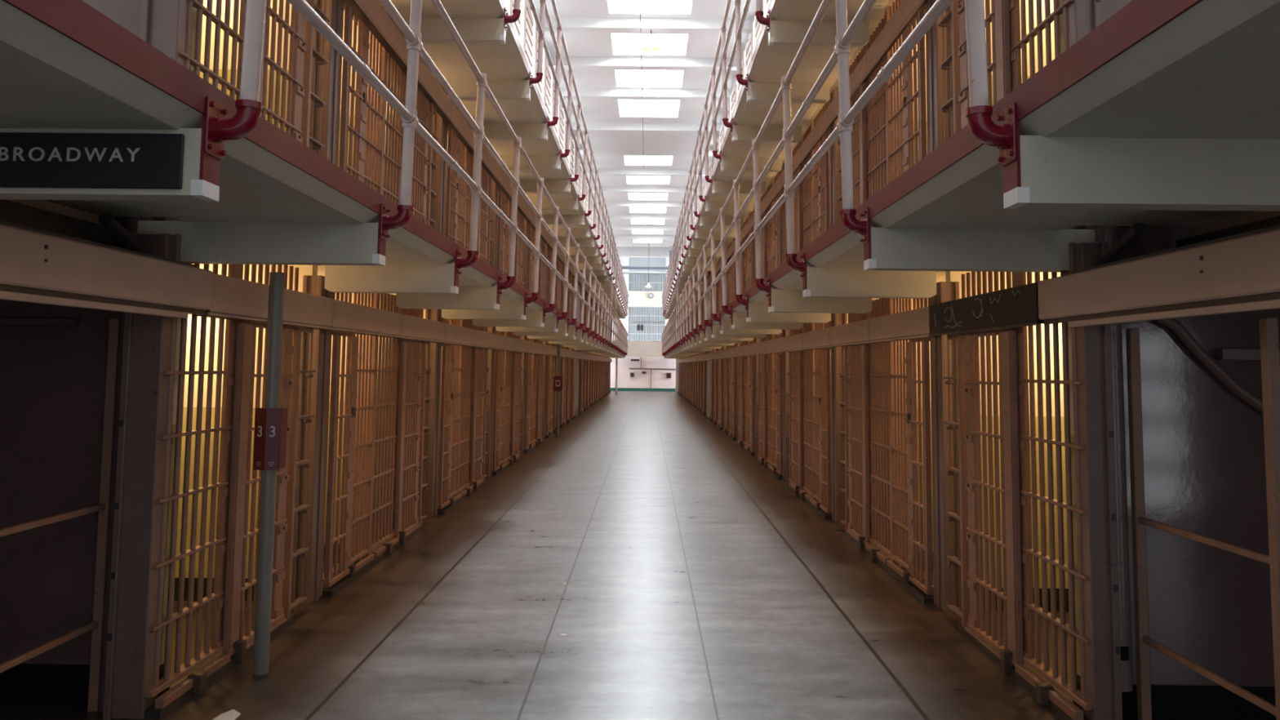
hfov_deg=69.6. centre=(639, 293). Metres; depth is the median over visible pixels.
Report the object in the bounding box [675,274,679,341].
standpipe
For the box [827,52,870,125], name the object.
beam
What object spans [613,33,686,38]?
window
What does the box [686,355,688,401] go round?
cell
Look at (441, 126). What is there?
steel column
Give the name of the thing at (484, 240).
cell
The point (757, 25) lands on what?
slatted panel
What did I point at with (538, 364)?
cell
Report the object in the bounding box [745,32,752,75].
slatted panel
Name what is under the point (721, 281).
cell
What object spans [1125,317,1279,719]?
railing
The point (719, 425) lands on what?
cell
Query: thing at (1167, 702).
floor
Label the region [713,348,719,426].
cell
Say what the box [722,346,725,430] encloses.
steel column
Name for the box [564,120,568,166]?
slatted panel
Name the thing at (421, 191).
cell
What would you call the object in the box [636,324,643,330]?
box
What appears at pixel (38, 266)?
beam
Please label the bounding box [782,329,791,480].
steel column
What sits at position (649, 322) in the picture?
conduit
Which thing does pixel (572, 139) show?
window
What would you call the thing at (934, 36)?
steel column
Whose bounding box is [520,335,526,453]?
steel column
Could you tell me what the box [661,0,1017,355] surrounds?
pipe railing
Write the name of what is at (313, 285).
steel column
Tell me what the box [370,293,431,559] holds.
cell
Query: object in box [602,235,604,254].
slatted panel
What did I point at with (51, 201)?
ceiling
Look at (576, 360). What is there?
pier
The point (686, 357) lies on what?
cell
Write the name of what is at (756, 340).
steel column
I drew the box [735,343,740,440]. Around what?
steel column
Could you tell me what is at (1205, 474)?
wall
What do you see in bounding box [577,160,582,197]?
slatted panel
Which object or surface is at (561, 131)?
slatted panel
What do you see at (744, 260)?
cell
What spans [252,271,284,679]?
support pole
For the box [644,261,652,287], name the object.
pendant lamp
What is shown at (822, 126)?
beam
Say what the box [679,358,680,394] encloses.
cell
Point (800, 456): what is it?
cell
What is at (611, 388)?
baseboard
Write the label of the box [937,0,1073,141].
cell
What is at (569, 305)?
cell
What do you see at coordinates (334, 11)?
steel column
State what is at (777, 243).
cell
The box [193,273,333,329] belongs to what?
beam
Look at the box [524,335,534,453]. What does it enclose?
cell
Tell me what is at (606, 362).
cell
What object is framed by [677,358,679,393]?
cell
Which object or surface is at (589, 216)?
slatted panel
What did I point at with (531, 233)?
cell
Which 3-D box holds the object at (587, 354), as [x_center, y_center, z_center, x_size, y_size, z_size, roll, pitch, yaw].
[-1.939,2.288,33.286,0.083,0.212,1.750,1,-5,0]
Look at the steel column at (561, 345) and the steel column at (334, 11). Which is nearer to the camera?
the steel column at (334, 11)
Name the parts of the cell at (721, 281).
door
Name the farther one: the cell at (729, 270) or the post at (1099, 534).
the cell at (729, 270)
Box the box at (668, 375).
[666,373,671,377]
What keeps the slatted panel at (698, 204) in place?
attached to the wall at (742, 57)
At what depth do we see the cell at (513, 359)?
15.20 m
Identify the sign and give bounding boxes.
[0,132,184,189]
[253,408,288,470]
[553,376,563,391]
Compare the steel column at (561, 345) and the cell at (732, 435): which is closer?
the cell at (732, 435)
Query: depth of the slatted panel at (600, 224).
45.62 m
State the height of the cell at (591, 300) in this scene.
2.205 m
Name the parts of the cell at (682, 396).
door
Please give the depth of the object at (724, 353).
22.74 m
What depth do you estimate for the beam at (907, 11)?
7.39 m
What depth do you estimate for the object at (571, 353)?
26.27 m
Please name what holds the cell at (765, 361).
on the floor at (700, 585)
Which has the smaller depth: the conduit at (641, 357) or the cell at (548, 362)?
the cell at (548, 362)
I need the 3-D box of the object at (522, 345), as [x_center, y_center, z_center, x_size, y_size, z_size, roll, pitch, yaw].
[-2.059,0.904,15.842,0.083,0.212,1.750,1,-5,0]
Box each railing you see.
[0,318,119,711]
[204,0,628,355]
[503,0,628,316]
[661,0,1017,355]
[662,0,769,316]
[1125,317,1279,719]
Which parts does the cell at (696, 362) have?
door post, door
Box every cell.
[143,233,315,718]
[178,0,329,154]
[322,292,378,595]
[338,0,388,195]
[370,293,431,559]
[382,14,437,227]
[437,317,463,514]
[444,98,467,248]
[458,319,489,497]
[465,123,493,264]
[492,329,507,475]
[497,168,510,275]
[504,331,523,466]
[508,181,525,286]
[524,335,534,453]
[527,206,535,292]
[532,338,544,446]
[537,224,546,300]
[545,341,553,438]
[547,234,552,303]
[550,343,557,433]
[554,244,561,310]
[560,345,566,427]
[561,253,564,311]
[564,346,571,424]
[566,271,572,317]
[570,348,576,419]
[579,350,583,413]
[582,351,586,411]
[583,283,587,327]
[586,351,590,408]
[588,352,591,407]
[589,298,592,330]
[591,353,595,404]
[593,354,596,403]
[594,304,597,333]
[596,354,599,401]
[597,355,600,400]
[599,309,600,336]
[600,355,602,399]
[601,355,604,397]
[602,307,604,337]
[604,356,605,396]
[604,356,607,395]
[606,356,608,394]
[607,357,609,393]
[608,357,610,392]
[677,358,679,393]
[679,357,681,395]
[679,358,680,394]
[680,357,683,395]
[681,357,684,397]
[684,356,685,399]
[684,356,687,399]
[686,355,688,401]
[688,303,689,334]
[688,355,690,402]
[690,355,693,404]
[691,297,693,331]
[691,354,694,405]
[694,353,697,408]
[695,290,697,328]
[696,353,699,409]
[699,352,703,413]
[701,282,703,324]
[701,351,705,414]
[708,349,713,421]
[710,271,712,317]
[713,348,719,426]
[715,257,719,313]
[716,346,723,429]
[719,256,722,311]
[723,345,731,435]
[725,241,731,305]
[728,343,736,439]
[731,237,736,302]
[737,341,747,448]
[740,217,747,294]
[744,337,754,455]
[747,208,754,289]
[756,334,772,468]
[760,181,772,278]
[768,329,782,479]
[772,166,782,271]
[786,322,812,502]
[792,124,811,253]
[807,320,831,519]
[810,99,829,241]
[837,14,887,209]
[839,297,891,566]
[883,297,933,603]
[884,0,926,184]
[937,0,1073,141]
[943,242,1093,719]
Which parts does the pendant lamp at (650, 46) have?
bulb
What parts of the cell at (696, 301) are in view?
door, lock plate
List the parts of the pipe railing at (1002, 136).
post, post, post, post, post, post, post, post, post, post, post, post, post, post, post, post, post, post, post, post, rail, post, rail, post, post, post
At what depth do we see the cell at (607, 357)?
51.82 m
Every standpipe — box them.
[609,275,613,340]
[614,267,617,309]
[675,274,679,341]
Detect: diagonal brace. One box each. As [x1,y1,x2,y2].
[97,212,151,254]
[1097,222,1146,265]
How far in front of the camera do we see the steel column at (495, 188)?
13.40 m
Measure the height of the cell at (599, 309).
2.205 m
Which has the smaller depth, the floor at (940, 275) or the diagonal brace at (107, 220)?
the diagonal brace at (107, 220)
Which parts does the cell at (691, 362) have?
lock plate, door, lock plate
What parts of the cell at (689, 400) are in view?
door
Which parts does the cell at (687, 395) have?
door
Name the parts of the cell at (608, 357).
door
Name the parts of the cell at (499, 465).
door, sill, lock plate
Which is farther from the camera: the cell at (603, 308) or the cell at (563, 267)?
the cell at (603, 308)
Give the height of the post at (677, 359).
2.200 m
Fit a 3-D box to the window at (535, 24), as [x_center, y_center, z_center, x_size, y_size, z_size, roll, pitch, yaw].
[-2.222,-4.908,18.863,0.050,1.680,0.800,1,-5,0]
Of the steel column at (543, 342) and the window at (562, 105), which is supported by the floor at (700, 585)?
the steel column at (543, 342)
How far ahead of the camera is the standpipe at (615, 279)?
31.89 m
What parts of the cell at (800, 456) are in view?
guard frame, door post, lock plate, door, sill, lock plate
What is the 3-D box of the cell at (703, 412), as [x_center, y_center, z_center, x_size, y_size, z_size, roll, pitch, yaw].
[2.191,3.008,31.356,0.120,2.205,1.080,1,-5,0]
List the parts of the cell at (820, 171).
lock plate, door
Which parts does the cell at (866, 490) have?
guard frame, door post, lock plate, door, sill, lock plate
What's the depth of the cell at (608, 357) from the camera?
53.55 m
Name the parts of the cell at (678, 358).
door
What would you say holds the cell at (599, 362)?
on the floor at (700, 585)
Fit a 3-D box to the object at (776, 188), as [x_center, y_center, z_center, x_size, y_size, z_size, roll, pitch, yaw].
[2.090,-1.578,14.354,0.038,0.212,1.750,1,-5,0]
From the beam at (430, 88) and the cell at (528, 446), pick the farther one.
the cell at (528, 446)
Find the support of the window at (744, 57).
in the wall at (742, 57)
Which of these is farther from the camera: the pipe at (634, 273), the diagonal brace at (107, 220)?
the pipe at (634, 273)
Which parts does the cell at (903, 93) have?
lock plate, door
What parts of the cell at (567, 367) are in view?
lock plate, door, door post, lock plate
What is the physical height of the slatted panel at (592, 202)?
1.460 m
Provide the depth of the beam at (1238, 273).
3.39 m
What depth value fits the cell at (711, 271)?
27.95 m
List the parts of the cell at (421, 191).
lock plate, door, lock plate, door post, guard frame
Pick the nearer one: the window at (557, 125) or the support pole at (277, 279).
the support pole at (277, 279)
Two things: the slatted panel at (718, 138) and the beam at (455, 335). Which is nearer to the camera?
the beam at (455, 335)
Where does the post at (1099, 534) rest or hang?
on the floor at (700, 585)
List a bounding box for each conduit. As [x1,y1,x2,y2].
[629,356,675,388]
[632,313,663,341]
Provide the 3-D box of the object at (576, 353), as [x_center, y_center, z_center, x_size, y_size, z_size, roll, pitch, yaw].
[-1.975,1.873,28.053,0.083,0.212,1.750,1,-5,0]
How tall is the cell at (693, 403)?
2.205 m
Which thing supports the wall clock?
attached to the wall at (636, 299)
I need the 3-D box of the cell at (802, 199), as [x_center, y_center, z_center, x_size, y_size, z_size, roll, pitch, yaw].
[2.075,-0.928,12.097,0.135,2.205,1.880,1,-5,0]
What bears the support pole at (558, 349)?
on the floor at (700, 585)
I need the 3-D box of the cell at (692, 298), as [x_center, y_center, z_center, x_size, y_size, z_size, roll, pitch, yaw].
[2.267,1.287,40.009,0.135,2.205,1.880,1,-5,0]
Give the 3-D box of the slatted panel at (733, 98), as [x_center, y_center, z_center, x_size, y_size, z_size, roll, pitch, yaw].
[2.357,-4.408,23.181,0.050,1.460,1.000,1,-5,0]
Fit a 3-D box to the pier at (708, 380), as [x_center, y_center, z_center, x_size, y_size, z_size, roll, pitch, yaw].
[2.255,2.861,29.426,0.145,2.195,1.850,1,-5,0]
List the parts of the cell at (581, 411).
door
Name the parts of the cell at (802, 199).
door, lock plate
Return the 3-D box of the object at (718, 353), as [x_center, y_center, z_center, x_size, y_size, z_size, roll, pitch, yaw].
[2.137,1.645,24.631,0.038,0.212,1.750,1,-5,0]
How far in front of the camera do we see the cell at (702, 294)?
32.78 m
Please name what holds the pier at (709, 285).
on the floor at (940, 275)
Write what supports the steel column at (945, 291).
on the floor at (700, 585)
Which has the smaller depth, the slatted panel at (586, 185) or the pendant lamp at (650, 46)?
the pendant lamp at (650, 46)
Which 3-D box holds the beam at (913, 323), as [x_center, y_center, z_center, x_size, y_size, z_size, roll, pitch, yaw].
[2.017,0.261,7.186,0.038,0.212,1.750,1,-5,0]
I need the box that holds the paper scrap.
[212,709,240,719]
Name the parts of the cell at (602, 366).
door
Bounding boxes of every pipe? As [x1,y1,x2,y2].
[622,271,666,274]
[668,246,672,260]
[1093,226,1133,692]
[1153,318,1279,413]
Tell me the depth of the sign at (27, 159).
2.63 m
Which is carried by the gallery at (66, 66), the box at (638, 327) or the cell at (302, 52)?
the cell at (302, 52)
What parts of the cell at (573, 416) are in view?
door, lock plate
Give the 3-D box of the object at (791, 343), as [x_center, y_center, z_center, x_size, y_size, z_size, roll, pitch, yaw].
[2.053,0.676,12.420,0.038,0.212,1.750,1,-5,0]
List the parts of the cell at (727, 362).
door post, lock plate, door, sill, lock plate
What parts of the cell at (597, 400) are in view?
door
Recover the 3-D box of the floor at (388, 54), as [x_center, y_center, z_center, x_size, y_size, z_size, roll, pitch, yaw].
[-3.327,-0.673,31.180,2.735,0.120,52.990,1,-5,0]
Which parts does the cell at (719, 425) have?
lock plate, door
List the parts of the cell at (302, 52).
lock plate, door, lock plate, door post, guard frame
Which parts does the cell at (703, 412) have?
door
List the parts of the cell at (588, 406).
door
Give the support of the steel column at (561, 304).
on the floor at (321, 268)
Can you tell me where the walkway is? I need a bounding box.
[625,340,663,357]
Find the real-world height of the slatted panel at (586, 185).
1.460 m
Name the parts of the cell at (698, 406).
door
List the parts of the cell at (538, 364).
lock plate, sill, door, lock plate, door post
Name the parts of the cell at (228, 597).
sill, lock plate, door, lock plate, door post, guard frame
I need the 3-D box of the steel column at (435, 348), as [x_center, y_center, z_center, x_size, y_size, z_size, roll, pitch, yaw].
[-2.217,1.258,9.802,0.140,2.195,0.240,1,-5,0]
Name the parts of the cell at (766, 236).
door, lock plate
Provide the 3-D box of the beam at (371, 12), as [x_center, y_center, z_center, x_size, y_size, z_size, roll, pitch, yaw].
[-2.094,-2.180,7.309,0.083,0.212,1.750,1,-5,0]
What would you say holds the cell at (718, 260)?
on the gallery at (1164, 109)
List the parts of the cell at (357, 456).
door, sill, lock plate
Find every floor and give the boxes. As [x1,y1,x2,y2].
[0,391,1072,719]
[164,217,395,295]
[386,53,560,249]
[684,0,895,309]
[871,226,1075,300]
[1121,684,1275,719]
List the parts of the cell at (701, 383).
door post, door, lock plate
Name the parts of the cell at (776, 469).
sill, lock plate, door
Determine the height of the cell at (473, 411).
2.205 m
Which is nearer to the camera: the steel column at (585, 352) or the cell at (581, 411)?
the cell at (581, 411)
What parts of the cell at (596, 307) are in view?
door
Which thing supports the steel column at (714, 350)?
on the floor at (700, 585)
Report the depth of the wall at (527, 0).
25.12 m
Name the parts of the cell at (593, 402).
door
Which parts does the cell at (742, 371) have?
door post, lock plate, door, sill, lock plate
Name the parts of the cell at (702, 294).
door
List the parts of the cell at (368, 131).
door, lock plate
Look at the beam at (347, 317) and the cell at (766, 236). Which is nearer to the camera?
the beam at (347, 317)
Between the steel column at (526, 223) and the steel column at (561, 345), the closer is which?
the steel column at (526, 223)
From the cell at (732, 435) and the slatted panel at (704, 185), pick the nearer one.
the cell at (732, 435)
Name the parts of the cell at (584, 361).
door, door post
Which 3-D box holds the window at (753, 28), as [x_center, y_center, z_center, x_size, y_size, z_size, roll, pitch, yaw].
[2.378,-4.863,18.828,0.050,1.680,0.800,1,-5,0]
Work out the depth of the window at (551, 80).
22.71 m
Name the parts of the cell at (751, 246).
lock plate, door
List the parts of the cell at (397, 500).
lock plate, sill, door, lock plate, door post, guard frame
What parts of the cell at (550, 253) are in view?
door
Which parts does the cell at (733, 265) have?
lock plate, door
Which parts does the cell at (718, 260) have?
door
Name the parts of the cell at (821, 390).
sill, lock plate, door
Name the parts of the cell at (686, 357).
door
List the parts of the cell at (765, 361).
guard frame, door post, lock plate, door, sill, lock plate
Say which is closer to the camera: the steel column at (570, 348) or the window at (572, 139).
the steel column at (570, 348)
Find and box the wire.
[639,0,644,168]
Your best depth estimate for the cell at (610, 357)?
55.28 m
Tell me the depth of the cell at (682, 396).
48.27 m
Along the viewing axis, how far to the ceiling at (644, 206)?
24.58 m
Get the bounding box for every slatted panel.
[510,0,521,43]
[523,0,533,72]
[534,31,543,97]
[543,58,551,120]
[551,82,558,137]
[558,102,564,153]
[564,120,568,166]
[569,135,573,177]
[573,149,577,189]
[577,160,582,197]
[582,172,585,206]
[585,182,588,213]
[587,191,591,221]
[590,200,593,226]
[595,213,597,237]
[599,224,601,246]
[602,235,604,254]
[697,199,699,213]
[702,182,705,202]
[704,180,707,194]
[707,162,711,185]
[711,154,715,173]
[715,137,719,163]
[720,122,724,149]
[724,104,729,135]
[730,84,736,118]
[737,60,743,98]
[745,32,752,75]
[754,0,763,48]
[765,0,771,15]
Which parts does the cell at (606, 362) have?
door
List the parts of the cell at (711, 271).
lock plate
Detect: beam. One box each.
[0,221,213,318]
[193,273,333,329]
[323,298,401,337]
[344,0,408,67]
[395,313,445,342]
[400,57,451,119]
[440,323,475,346]
[444,102,474,155]
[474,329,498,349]
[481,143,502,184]
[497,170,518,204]
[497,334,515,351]
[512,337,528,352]
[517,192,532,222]
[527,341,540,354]
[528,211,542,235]
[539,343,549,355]
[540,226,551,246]
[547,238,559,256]
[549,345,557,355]
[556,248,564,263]
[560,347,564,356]
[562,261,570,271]
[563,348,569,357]
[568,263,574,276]
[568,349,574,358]
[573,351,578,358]
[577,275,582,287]
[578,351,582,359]
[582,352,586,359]
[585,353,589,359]
[621,265,668,269]
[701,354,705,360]
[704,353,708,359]
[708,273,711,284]
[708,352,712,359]
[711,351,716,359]
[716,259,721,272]
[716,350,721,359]
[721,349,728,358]
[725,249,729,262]
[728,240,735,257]
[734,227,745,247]
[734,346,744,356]
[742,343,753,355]
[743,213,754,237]
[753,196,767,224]
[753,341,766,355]
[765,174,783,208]
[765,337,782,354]
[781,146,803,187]
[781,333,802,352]
[800,107,831,161]
[801,327,831,350]
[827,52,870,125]
[829,319,871,346]
[866,0,928,75]
[869,306,936,342]
[928,281,1043,336]
[1037,224,1279,327]
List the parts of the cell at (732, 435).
sill, lock plate, door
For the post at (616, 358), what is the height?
2.300 m
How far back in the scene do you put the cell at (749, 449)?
17.20 m
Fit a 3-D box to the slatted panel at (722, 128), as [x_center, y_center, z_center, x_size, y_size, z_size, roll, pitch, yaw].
[2.381,-4.131,26.670,0.050,1.460,1.000,1,-5,0]
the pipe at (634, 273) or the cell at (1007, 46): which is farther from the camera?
the pipe at (634, 273)
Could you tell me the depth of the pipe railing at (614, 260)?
14.04 m
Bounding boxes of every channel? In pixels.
[0,199,123,248]
[1175,210,1279,247]
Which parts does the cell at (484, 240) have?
door, lock plate, door post, guard frame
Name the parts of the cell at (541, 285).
door, lock plate, door post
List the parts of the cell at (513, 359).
lock plate, sill, door, lock plate, door post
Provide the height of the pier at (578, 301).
2.195 m
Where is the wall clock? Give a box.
[648,293,653,298]
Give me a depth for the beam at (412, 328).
8.71 m
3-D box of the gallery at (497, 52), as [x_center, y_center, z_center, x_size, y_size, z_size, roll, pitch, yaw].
[-1.649,-0.854,27.415,1.184,0.331,60.500,1,-5,0]
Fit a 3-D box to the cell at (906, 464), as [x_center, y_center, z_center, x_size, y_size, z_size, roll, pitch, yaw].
[2.023,1.070,6.933,0.120,2.205,1.080,1,-5,0]
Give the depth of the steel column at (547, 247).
20.39 m
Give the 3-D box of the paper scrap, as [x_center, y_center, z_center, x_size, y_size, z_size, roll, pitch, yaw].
[-1.853,1.896,4.133,0.107,0.031,0.068,0,-5,12]
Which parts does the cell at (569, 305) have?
door, door post, lock plate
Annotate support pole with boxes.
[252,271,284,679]
[555,344,560,437]
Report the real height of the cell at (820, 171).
2.205 m
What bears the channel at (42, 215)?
attached to the post at (133, 602)
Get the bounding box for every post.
[102,232,176,719]
[139,0,188,66]
[615,357,617,395]
[675,358,678,392]
[1066,0,1102,48]
[1073,241,1122,719]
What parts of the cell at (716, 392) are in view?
door post, lock plate, door, lock plate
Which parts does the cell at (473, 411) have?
lock plate, sill, door, lock plate, door post, guard frame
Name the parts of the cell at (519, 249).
door, lock plate, door post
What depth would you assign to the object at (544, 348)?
19.29 m
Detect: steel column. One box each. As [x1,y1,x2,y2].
[290,275,333,604]
[308,0,344,166]
[421,309,442,517]
[429,87,448,235]
[484,326,495,477]
[489,160,498,269]
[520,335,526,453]
[523,203,528,288]
[542,341,546,439]
[545,244,548,302]
[559,345,561,427]
[560,252,563,311]
[565,348,572,420]
[567,265,573,318]
[578,350,580,413]
[579,276,582,323]
[582,351,586,406]
[589,353,592,383]
[705,351,706,415]
[712,349,715,421]
[715,266,718,312]
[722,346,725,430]
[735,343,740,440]
[754,237,755,284]
[754,337,760,457]
[782,163,786,262]
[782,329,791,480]
[829,89,841,228]
[830,313,847,522]
[924,0,951,154]
[929,281,959,612]
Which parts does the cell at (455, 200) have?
door, lock plate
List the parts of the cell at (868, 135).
guard frame, door, lock plate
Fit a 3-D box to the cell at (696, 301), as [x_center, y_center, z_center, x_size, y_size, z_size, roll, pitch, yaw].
[2.243,1.010,36.520,0.135,2.205,1.880,1,-5,0]
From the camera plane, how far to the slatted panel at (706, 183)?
33.68 m
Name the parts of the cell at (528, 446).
door, sill, lock plate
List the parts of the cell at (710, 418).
door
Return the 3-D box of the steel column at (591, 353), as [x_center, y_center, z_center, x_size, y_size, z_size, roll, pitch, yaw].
[-2.025,3.473,37.713,0.140,2.195,0.240,1,-5,0]
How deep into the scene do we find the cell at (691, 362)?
39.60 m
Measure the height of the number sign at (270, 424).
0.318 m
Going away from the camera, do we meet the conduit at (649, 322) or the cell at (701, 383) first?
the cell at (701, 383)
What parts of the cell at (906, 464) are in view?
sill, lock plate, door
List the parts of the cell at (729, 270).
door, lock plate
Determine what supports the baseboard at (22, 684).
attached to the wall at (53, 379)
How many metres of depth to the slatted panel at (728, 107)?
24.57 m
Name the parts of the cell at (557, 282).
door, door post, lock plate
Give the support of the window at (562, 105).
in the wall at (527, 0)
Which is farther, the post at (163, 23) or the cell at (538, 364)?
the cell at (538, 364)
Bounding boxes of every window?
[506,0,510,15]
[520,0,524,48]
[529,7,536,77]
[541,48,545,102]
[548,65,552,120]
[556,95,559,139]
[561,105,564,151]
[572,138,574,176]
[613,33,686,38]
[617,70,681,71]
[619,99,678,103]
[627,306,665,341]
[628,273,665,291]
[729,87,733,120]
[736,80,737,102]
[743,39,748,79]
[752,17,755,53]
[763,0,766,17]
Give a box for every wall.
[0,0,164,664]
[157,263,610,696]
[189,0,555,306]
[527,0,609,271]
[609,257,681,388]
[689,15,755,225]
[830,271,1081,708]
[912,0,1063,160]
[1075,0,1279,686]
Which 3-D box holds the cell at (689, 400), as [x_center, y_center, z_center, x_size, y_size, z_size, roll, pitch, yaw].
[2.263,3.838,41.823,0.120,2.205,1.080,1,-5,0]
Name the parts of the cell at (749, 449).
sill, lock plate, door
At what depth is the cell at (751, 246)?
17.44 m
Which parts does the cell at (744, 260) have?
door, lock plate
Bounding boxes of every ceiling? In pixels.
[44,200,101,215]
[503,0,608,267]
[533,0,755,257]
[1145,210,1258,226]
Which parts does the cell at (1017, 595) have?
guard frame, door post, lock plate, door, lock plate, sill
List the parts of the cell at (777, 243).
lock plate, door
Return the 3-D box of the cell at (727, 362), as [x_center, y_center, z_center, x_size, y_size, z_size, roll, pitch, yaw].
[2.122,2.295,22.375,0.135,2.205,1.880,1,-5,0]
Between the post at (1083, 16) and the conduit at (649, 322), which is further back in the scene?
the conduit at (649, 322)
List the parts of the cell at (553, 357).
lock plate, door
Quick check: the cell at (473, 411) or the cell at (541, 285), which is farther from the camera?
the cell at (541, 285)
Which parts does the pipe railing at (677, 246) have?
post, post, post, post, post, post, post, post, post, post, post, post, post, post, rail, post, rail, post, post, post, post, post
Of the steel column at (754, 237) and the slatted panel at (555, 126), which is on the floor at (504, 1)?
the slatted panel at (555, 126)
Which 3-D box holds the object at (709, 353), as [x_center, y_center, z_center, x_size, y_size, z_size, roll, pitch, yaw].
[2.161,1.922,28.120,0.038,0.212,1.750,1,-5,0]
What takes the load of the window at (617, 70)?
attached to the ceiling at (644, 206)
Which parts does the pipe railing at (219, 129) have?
post, post, post, rail, post, rail, post, post, post, post, post, post, post, post, post, post, post, post, post, post, post, post, post, post, post, post, post, post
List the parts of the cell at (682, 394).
door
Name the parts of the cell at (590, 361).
door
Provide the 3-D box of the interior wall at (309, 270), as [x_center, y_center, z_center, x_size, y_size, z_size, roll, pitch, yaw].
[-3.430,2.847,31.051,2.800,2.360,53.290,1,-5,0]
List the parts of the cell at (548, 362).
door, lock plate, sill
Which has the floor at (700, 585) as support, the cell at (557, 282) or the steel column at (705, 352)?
the steel column at (705, 352)
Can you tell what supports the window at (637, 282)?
in the wall at (636, 299)
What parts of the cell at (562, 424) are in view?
door, lock plate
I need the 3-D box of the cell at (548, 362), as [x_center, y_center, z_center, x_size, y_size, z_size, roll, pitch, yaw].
[-2.071,2.136,20.921,0.120,2.205,1.080,1,-5,0]
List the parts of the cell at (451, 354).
door, sill, lock plate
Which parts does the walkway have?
handrail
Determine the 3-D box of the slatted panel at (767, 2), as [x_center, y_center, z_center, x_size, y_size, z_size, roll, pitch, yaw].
[2.308,-4.961,16.203,0.050,1.460,1.000,1,-5,0]
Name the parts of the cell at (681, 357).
door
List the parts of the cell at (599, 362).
door, door post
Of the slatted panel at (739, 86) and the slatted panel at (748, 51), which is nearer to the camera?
the slatted panel at (748, 51)
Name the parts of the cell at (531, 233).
door, lock plate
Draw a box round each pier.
[573,349,579,416]
[576,282,580,322]
[706,271,711,319]
[706,351,710,417]
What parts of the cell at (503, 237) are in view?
door, lock plate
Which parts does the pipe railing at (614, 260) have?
post, post, post, post, post, post, rail, rail, post, post, post, post, post, post, post, post, post, post, post, post, post, post, post, post, post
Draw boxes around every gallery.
[0,0,625,358]
[390,0,626,318]
[663,0,888,319]
[663,0,1279,358]
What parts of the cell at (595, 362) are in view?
door, door post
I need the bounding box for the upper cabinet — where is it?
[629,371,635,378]
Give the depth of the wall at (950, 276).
6.21 m
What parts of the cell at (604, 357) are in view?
door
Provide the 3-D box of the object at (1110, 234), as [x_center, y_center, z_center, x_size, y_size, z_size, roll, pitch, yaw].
[2.201,0.743,4.276,0.104,2.120,0.112,1,-5,0]
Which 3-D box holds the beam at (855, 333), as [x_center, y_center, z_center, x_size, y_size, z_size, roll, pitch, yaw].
[2.029,0.399,8.931,0.038,0.212,1.750,1,-5,0]
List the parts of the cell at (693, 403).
door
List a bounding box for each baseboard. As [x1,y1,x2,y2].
[0,663,89,706]
[610,387,675,391]
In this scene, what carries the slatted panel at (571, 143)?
on the floor at (504, 1)
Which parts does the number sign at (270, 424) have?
sign panel, sign panel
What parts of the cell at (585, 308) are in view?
door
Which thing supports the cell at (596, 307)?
on the gallery at (66, 66)
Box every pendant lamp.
[641,30,660,52]
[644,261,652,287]
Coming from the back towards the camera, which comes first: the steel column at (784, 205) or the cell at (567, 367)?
the cell at (567, 367)
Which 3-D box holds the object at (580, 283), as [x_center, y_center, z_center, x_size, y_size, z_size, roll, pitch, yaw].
[-1.938,-0.381,29.987,0.083,0.212,1.750,1,-5,0]
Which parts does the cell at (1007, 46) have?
guard frame, door post, lock plate, door, lock plate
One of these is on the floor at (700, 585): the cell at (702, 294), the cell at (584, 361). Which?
the cell at (584, 361)

